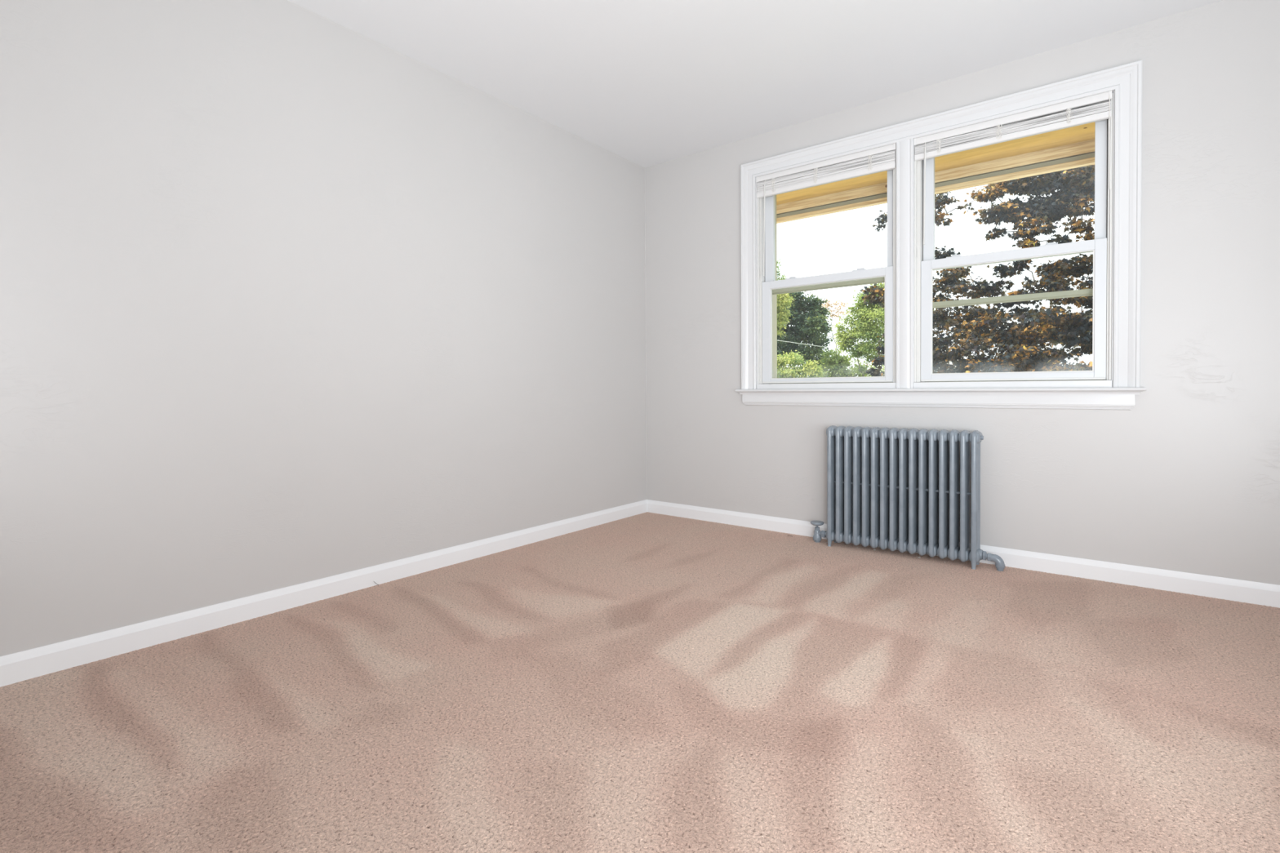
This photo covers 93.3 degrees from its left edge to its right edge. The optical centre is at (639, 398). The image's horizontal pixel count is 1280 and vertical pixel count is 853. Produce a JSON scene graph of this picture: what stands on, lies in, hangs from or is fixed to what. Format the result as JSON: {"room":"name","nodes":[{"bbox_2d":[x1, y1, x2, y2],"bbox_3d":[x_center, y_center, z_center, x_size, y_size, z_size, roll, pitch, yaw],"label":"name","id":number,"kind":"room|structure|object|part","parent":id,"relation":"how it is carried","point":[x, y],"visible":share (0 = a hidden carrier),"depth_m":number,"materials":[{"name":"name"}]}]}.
{"room":"empty bedroom","nodes":[
{"label":"empty bedroom","id":0,"kind":"room"},
{"bbox_2d":[0,0,646,656],"bbox_3d":[-1.375,-0.229,2.672,0.240,2.740,4.780,0,1,38],"label":"wall","id":1,"kind":"structure","parent":0,"point":[288,296],"depth_m":2.38,"materials":[{"name":"beige paint"}]},
{"bbox_2d":[0,499,647,687],"bbox_3d":[-1.269,0.799,2.610,0.012,0.088,4.300,0,1,38],"label":"baseboard","id":2,"kind":"structure","parent":1,"relation":"attached to","point":[15,668],"depth_m":2.34,"materials":[{"name":"white paint"}]},
{"bbox_2d":[0,511,1279,852],"bbox_3d":[0.085,0.849,1.553,3.489,0.001,4.338,0,1,38],"label":"floor","id":3,"kind":"structure","parent":0,"point":[645,682],"depth_m":1.61,"materials":[{"name":"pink carpet"}]},
{"bbox_2d":[810,425,1005,571],"bbox_3d":[1.355,0.489,3.155,0.958,0.673,0.125,0,1,38],"label":"radiator","id":4,"kind":"object","parent":3,"relation":"on","point":[886,487],"visible":1,"depth_m":3.10,"materials":[{"name":"grey metal"}]},
{"bbox_3d":[1.049,0.769,3.339,0.027,0.103,0.030,0,1,38],"label":"leg","id":5,"kind":"part","parent":4,"relation":"part of","materials":[{"name":"blue paint"}]},
{"bbox_3d":[1.606,0.772,2.905,0.027,0.103,0.030,0,1,38],"label":"leg","id":6,"kind":"part","parent":4,"relation":"part of","materials":[{"name":"blue paint"}]},
{"bbox_2d":[288,0,1222,168],"bbox_3d":[0.072,-1.690,1.516,3.930,0.200,4.780,0,1,38],"label":"ceiling","id":7,"kind":"structure","parent":0,"point":[647,83],"depth_m":2.78,"materials":[{"name":"white paint"}]},
{"bbox_2d":[645,0,1279,585],"bbox_3d":[1.476,-0.255,3.328,3.450,2.740,0.240,0,1,38],"label":"wall","id":8,"kind":"structure","parent":0,"point":[1186,479],"depth_m":2.63,"materials":[{"name":"beige paint"}]},
{"bbox_2d":[755,142,896,389],"bbox_3d":[1.141,-0.714,3.612,0.853,1.328,0.290,0,1,38],"label":"window","id":9,"kind":"structure","parent":8,"relation":"in","point":[767,286],"depth_m":3.63,"materials":[{"name":"white paint"}]},
{"bbox_3d":[1.187,-0.715,3.671,0.853,1.328,0.140,0,1,38],"label":"sill","id":10,"kind":"part","parent":9,"relation":"part of","materials":[{"name":"wood"}]},
{"bbox_2d":[755,143,896,275],"bbox_3d":[1.052,-1.061,3.498,0.824,0.620,0.038,0,1,38],"label":"window blind","id":11,"kind":"object","parent":9,"relation":"attached to","point":[880,159],"visible":1,"depth_m":3.47,"materials":[{"name":"white plastic"}]},
{"bbox_3d":[0.809,-1.297,3.669,0.029,0.086,0.007,0,1,38],"label":"ladder cord","id":12,"kind":"part","parent":11,"relation":"part of","materials":[{"name":"white fabric"}]},
{"bbox_3d":[1.019,-1.296,3.505,0.028,0.086,0.007,0,1,38],"label":"ladder cord","id":13,"kind":"part","parent":11,"relation":"part of","materials":[{"name":"white fabric"}]},
{"bbox_3d":[1.054,-1.256,3.500,0.818,0.028,0.026,0,1,38],"label":"rail","id":14,"kind":"part","parent":11,"relation":"part of","materials":[{"name":"white plastic"}]},
{"bbox_3d":[1.263,-1.294,3.315,0.032,0.086,0.007,0,1,38],"label":"ladder cord","id":15,"kind":"part","parent":11,"relation":"part of","materials":[{"name":"white fabric"}]},
{"bbox_3d":[1.070,-0.097,3.529,0.776,0.010,0.008,0,1,38],"label":"lift rail","id":16,"kind":"part","parent":9,"relation":"part of","materials":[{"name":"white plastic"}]},
{"bbox_3d":[1.079,-0.407,3.538,0.780,0.631,0.032,0,1,38],"label":"sash","id":17,"kind":"part","parent":9,"relation":"part of","materials":[{"name":"white plastic"}]},
{"bbox_3d":[1.135,-0.673,3.606,0.813,0.032,0.020,0,1,38],"label":"storm rail","id":18,"kind":"part","parent":9,"relation":"part of","materials":[{"name":"beige metal"}]},
{"bbox_3d":[1.099,-1.021,3.559,0.776,0.687,0.032,0,1,38],"label":"sash","id":19,"kind":"part","parent":9,"relation":"part of","materials":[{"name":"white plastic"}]},
{"bbox_3d":[1.135,-0.725,3.605,0.833,1.305,0.028,0,1,38],"label":"storm frame","id":20,"kind":"part","parent":9,"relation":"part of","materials":[{"name":"beige metal"}]},
{"bbox_2d":[734,386,1146,409],"bbox_3d":[1.397,-0.003,3.211,1.990,0.100,0.049,0,1,38],"label":"trim","id":21,"kind":"structure","parent":8,"relation":"attached to","point":[1116,397],"depth_m":3.06,"materials":[{"name":"white paint"}]},
{"bbox_2d":[740,59,1142,389],"bbox_3d":[1.403,-0.756,3.205,1.938,1.407,0.028,0,1,38],"label":"trim","id":22,"kind":"structure","parent":8,"relation":"attached to","point":[1126,79],"depth_m":3.00,"materials":[{"name":"white paint"}]},
{"bbox_2d":[646,499,1279,608],"bbox_3d":[1.404,0.774,3.244,3.450,0.088,0.012,0,1,38],"label":"baseboard","id":23,"kind":"structure","parent":8,"relation":"attached to","point":[1220,588],"depth_m":2.75,"materials":[{"name":"white paint"}]},
{"bbox_2d":[913,90,1114,388],"bbox_3d":[1.862,-0.709,3.050,0.854,1.328,0.290,0,1,38],"label":"window","id":24,"kind":"structure","parent":8,"relation":"in","point":[1100,375],"depth_m":2.93,"materials":[{"name":"white paint"}]},
{"bbox_3d":[1.857,-0.501,3.046,0.814,0.032,0.020,0,1,38],"label":"storm rail","id":25,"kind":"part","parent":24,"relation":"part of","materials":[{"name":"beige metal"}]},
{"bbox_3d":[1.796,-0.092,2.963,0.775,0.010,0.008,0,1,38],"label":"lift rail","id":26,"kind":"part","parent":24,"relation":"part of","materials":[{"name":"white plastic"}]},
{"bbox_2d":[914,90,1112,244],"bbox_3d":[1.773,-1.084,2.935,0.823,0.566,0.038,0,1,38],"label":"window blind","id":27,"kind":"object","parent":24,"relation":"attached to","point":[1095,108],"visible":1,"depth_m":2.90,"materials":[{"name":"white plastic"}]},
{"bbox_3d":[1.534,-1.299,3.103,0.030,0.069,0.007,0,1,38],"label":"ladder cord","id":28,"kind":"part","parent":27,"relation":"part of","materials":[{"name":"white fabric"}]},
{"bbox_3d":[1.747,-1.298,2.938,0.029,0.070,0.007,0,1,38],"label":"ladder cord","id":29,"kind":"part","parent":27,"relation":"part of","materials":[{"name":"white fabric"}]},
{"bbox_3d":[1.776,-1.266,2.937,0.817,0.028,0.026,0,1,38],"label":"rail","id":30,"kind":"part","parent":27,"relation":"part of","materials":[{"name":"white plastic"}]},
{"bbox_3d":[1.966,-1.297,2.766,0.026,0.070,0.007,0,1,38],"label":"ladder cord","id":31,"kind":"part","parent":27,"relation":"part of","materials":[{"name":"white fabric"}]},
{"bbox_3d":[2.084,-1.136,2.678,0.007,0.413,0.004,0,1,-7],"label":"lift cord","id":32,"kind":"part","parent":27,"relation":"part of","materials":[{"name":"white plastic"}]},
{"bbox_3d":[1.805,-0.406,2.972,0.779,0.638,0.032,0,1,38],"label":"sash","id":33,"kind":"part","parent":24,"relation":"part of","materials":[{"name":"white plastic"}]},
{"bbox_3d":[1.825,-1.020,2.993,0.775,0.680,0.032,0,1,38],"label":"sash","id":34,"kind":"part","parent":24,"relation":"part of","materials":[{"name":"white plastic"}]},
{"bbox_3d":[1.856,-0.721,3.042,0.834,1.305,0.028,0,1,38],"label":"storm frame","id":35,"kind":"part","parent":24,"relation":"part of","materials":[{"name":"beige metal"}]},
{"label":"outside","id":36,"kind":"structure","parent":0,"visible":0},
{"bbox_3d":[2.141,3.856,7.017,120.000,0.200,6.250,0,1,38],"label":"driveway","id":37,"kind":"object","parent":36,"visible":0},
{"bbox_2d":[859,164,1094,376],"bbox_3d":[5.214,0.498,6.137,5.741,6.614,2.581,0,1,40],"label":"maple tree","id":38,"kind":"object","parent":37,"relation":"on","point":[1018,342],"visible":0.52,"depth_m":6.24,"materials":[{"name":"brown plant"}]},
{"bbox_3d":[-5.273,0.559,11.308,1.000,6.350,0.277,0,1,38],"label":"utility pole","id":39,"kind":"object","parent":37,"relation":"on","visible":0},
{"bbox_2d":[778,340,834,348],"bbox_3d":[1.958,-1.774,15.069,16.078,1.394,0.510,-1,1,-29],"label":"overhead cable","id":40,"kind":"object","parent":39,"relation":"attached to","point":[779,340],"visible":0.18,"depth_m":16.15,"materials":[{"name":"white plastic"}]},
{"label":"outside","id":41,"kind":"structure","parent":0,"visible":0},
{"bbox_3d":[29.732,3.169,42.401,120.000,0.200,83.500,0,1,38],"label":"ground","id":42,"kind":"structure","parent":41,"visible":0},
{"bbox_2d":[776,258,786,356],"bbox_3d":[4.516,-0.766,22.122,1.733,8.574,0.993,0,1,38],"label":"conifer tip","id":43,"kind":"object","parent":42,"relation":"on","point":[778,267],"visible":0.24,"depth_m":21.86,"materials":[{"name":"green plant"}]},
{"bbox_2d":[777,293,795,337],"bbox_3d":[3.684,0.002,17.903,2.011,7.201,1.622,0,1,42],"label":"leafy tree","id":44,"kind":"object","parent":42,"relation":"on","point":[784,300],"visible":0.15,"depth_m":17.43,"materials":[{"name":"green plant"}]},
{"bbox_2d":[777,350,829,377],"bbox_3d":[3.665,1.195,15.350,2.334,4.867,2.123,0,1,42],"label":"bushy tree","id":45,"kind":"object","parent":42,"relation":"on","point":[805,371],"visible":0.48,"depth_m":15.00,"materials":[{"name":"green plant"}]},
{"bbox_2d":[777,291,844,373],"bbox_3d":[4.554,-0.094,20.238,4.795,7.308,3.740,0,1,21],"label":"leafy tree","id":46,"kind":"object","parent":42,"relation":"on","point":[806,326],"visible":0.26,"depth_m":18.95,"materials":[{"name":"green plant"}]},
{"bbox_2d":[821,297,850,353],"bbox_3d":[8.318,-0.413,25.748,1.316,7.716,0.904,0,1,28],"label":"treetop","id":47,"kind":"object","parent":42,"relation":"on","point":[827,305],"visible":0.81,"depth_m":25.62,"materials":[{"name":"green plant"}]},
{"bbox_2d":[799,348,884,377],"bbox_3d":[5.834,1.084,16.940,2.780,5.016,2.452,-1,1,-21],"label":"bushy tree","id":48,"kind":"object","parent":42,"relation":"on","point":[835,362],"visible":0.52,"depth_m":16.91,"materials":[{"name":"green plant"}]},
{"bbox_2d":[831,282,935,377],"bbox_3d":[6.065,0.383,14.866,2.606,6.494,1.814,0,1,11],"label":"leafy tree","id":49,"kind":"object","parent":42,"relation":"on","point":[869,316],"visible":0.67,"depth_m":15.01,"materials":[{"name":"green plant"}]},
{"bbox_2d":[867,355,981,376],"bbox_3d":[11.562,0.879,22.575,4.500,5.180,8.640,0,1,38],"label":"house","id":50,"kind":"structure","parent":42,"relation":"on","point":[965,357],"depth_m":19.82,"materials":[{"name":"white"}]},
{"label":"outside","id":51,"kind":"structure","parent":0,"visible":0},
{"bbox_2d":[776,121,1094,223],"bbox_3d":[-0.047,-2.230,1.725,9.000,1.946,5.900,0,1,38],"label":"roof eave","id":52,"kind":"object","parent":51,"point":[1073,147],"depth_m":3.63,"materials":[{"name":"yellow wood"}]}
]}

